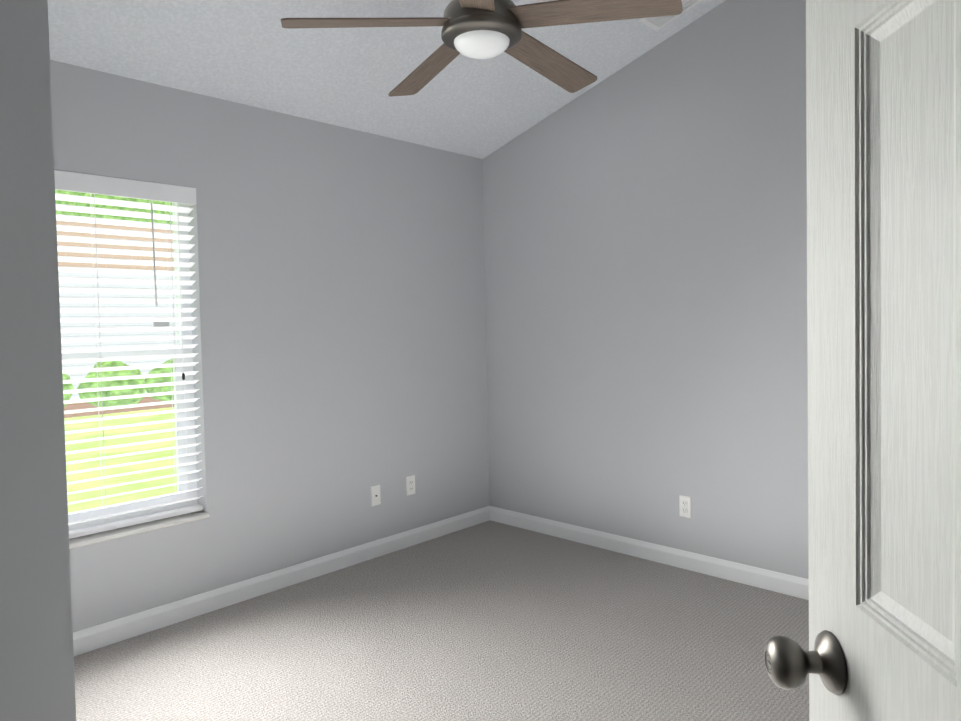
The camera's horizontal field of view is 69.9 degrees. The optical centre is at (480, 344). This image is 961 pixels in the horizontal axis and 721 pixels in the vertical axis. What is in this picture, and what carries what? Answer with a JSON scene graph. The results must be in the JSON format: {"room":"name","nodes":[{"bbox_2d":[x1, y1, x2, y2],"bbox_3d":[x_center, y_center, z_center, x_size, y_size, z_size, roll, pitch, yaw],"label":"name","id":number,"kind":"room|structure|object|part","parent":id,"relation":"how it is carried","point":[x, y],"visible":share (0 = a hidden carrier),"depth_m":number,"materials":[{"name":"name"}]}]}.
{"room":"empty bedroom","nodes":[
{"label":"empty bedroom","id":0,"kind":"room"},
{"bbox_2d":[0,0,75,720],"bbox_3d":[-2.008,-0.134,1.280,1.680,2.957,1.708,1,3,44],"label":"wall","id":1,"kind":"structure","parent":0,"point":[37,679],"depth_m":1.29,"materials":[{"name":"grey paint"}]},
{"bbox_2d":[50,60,489,631],"bbox_3d":[-1.653,0.051,3.018,0.200,2.460,5.000,1,3,44],"label":"wall","id":2,"kind":"structure","parent":0,"point":[338,296],"depth_m":3.61,"materials":[{"name":"grey paint"}]},
{"bbox_2d":[55,190,197,530],"bbox_3d":[-1.702,0.048,3.010,0.070,1.530,0.860,1,3,44],"label":"window","id":3,"kind":"structure","parent":2,"relation":"in","point":[80,516],"depth_m":3.21,"materials":[{"name":"white plastic"}]},
{"bbox_2d":[54,170,203,538],"bbox_3d":[-1.632,0.043,2.943,0.085,1.516,0.856,1,3,44],"label":"window blinds","id":4,"kind":"object","parent":3,"relation":"attached to","point":[94,184],"visible":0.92,"depth_m":3.02,"materials":[{"name":"white plastic"}]},
{"bbox_2d":[69,511,209,548],"bbox_3d":[-1.629,0.823,2.980,0.160,0.020,0.860,1,3,44],"label":"window sill","id":5,"kind":"structure","parent":2,"relation":"attached to","point":[80,541],"depth_m":3.02,"materials":[{"name":"white wood"}]},
{"bbox_2d":[73,506,489,655],"bbox_3d":[-0.963,1.202,3.601,0.014,0.095,2.992,1,3,44],"label":"baseboard","id":6,"kind":"structure","parent":2,"relation":"attached to","point":[114,631],"depth_m":3.43,"materials":[{"name":"white wood"}]},
{"bbox_2d":[371,485,380,506],"bbox_3d":[-0.603,0.875,3.976,0.012,0.115,0.070,1,3,44],"label":"outlet","id":7,"kind":"object","parent":2,"relation":"attached to","point":[375,496],"visible":1,"depth_m":3.97,"materials":[{"name":"white plastic"}]},
{"bbox_2d":[406,475,414,495],"bbox_3d":[-0.421,0.855,4.171,0.008,0.115,0.070,1,3,44],"label":"outlet","id":8,"kind":"object","parent":2,"relation":"attached to","point":[410,485],"visible":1,"depth_m":4.17,"materials":[{"name":"white plastic"}]},
{"bbox_2d":[47,0,724,158],"bbox_3d":[-0.430,-1.708,1.762,3.677,1.128,5.000,1,3,44],"label":"ceiling","id":9,"kind":"structure","parent":0,"point":[254,53],"depth_m":3.23,"materials":[{"name":"white paint"}]},
{"bbox_2d":[281,0,682,95],"bbox_3d":[0.021,-1.323,2.380,1.283,0.658,1.241,1,3,44],"label":"ceiling fan","id":10,"kind":"object","parent":9,"relation":"hanging from","point":[480,29],"visible":1,"depth_m":2.27,"materials":[{"name":"brown wood"}]},
{"bbox_3d":[-0.002,-1.344,2.344,0.276,0.614,0.276,1,3,44],"label":"motor","id":11,"kind":"part","parent":10,"relation":"part of","materials":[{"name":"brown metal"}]},
{"bbox_2d":[638,0,702,30],"bbox_3d":[0.962,-1.664,3.369,0.320,0.104,0.180,1,3,44],"label":"ceiling vent","id":12,"kind":"object","parent":9,"relation":"in","point":[656,23],"visible":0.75,"depth_m":3.44,"materials":[{"name":"white metal"}]},
{"bbox_2d":[74,520,808,720],"bbox_3d":[0.121,1.359,1.397,5.027,0.120,5.000,1,3,44],"label":"floor","id":13,"kind":"structure","parent":0,"point":[489,620],"depth_m":2.85,"materials":[{"name":"carpet"}]},
{"bbox_2d":[483,0,808,578],"bbox_3d":[1.339,-0.544,3.489,3.477,3.498,0.150,1,3,44],"label":"wall","id":14,"kind":"structure","parent":0,"point":[645,234],"depth_m":3.71,"materials":[{"name":"grey paint"}]},
{"bbox_2d":[490,506,808,599],"bbox_3d":[1.274,1.159,3.527,3.357,0.095,0.014,1,3,44],"label":"baseboard","id":15,"kind":"structure","parent":14,"relation":"attached to","point":[786,584],"depth_m":3.77,"materials":[{"name":"white wood"}]},
{"bbox_2d":[679,495,691,518],"bbox_3d":[1.097,0.870,3.683,0.070,0.115,0.008,1,3,44],"label":"electrical outlet","id":16,"kind":"object","parent":14,"relation":"attached to","point":[685,507],"visible":1,"depth_m":3.68,"materials":[{"name":"white plastic"}]},
{"label":"outside","id":17,"kind":"structure","parent":0,"visible":0},
{"bbox_2d":[55,190,176,512],"bbox_3d":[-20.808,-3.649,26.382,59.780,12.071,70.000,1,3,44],"label":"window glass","id":18,"kind":"object","parent":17,"point":[127,478],"depth_m":14.84,"materials":[{"name":"clear glass"}]},
{"bbox_3d":[0.228,0.283,-0.094,0.137,2.123,0.826,1,3,44],"label":"door frame","id":19,"kind":"structure","parent":0,"visible":0},
{"bbox_2d":[764,0,960,720],"bbox_3d":[0.375,0.300,0.522,0.108,2.020,0.660,-1,2,2],"label":"door","id":20,"kind":"structure","parent":19,"relation":"attached to","point":[883,105],"depth_m":0.69,"materials":[{"name":"paint"}]},
{"bbox_3d":[0.369,0.365,0.790,0.074,0.068,0.068,-1,2,2],"label":"door knob","id":21,"kind":"part","parent":20,"relation":"part of","materials":[{"name":"silver metal"}]}
]}

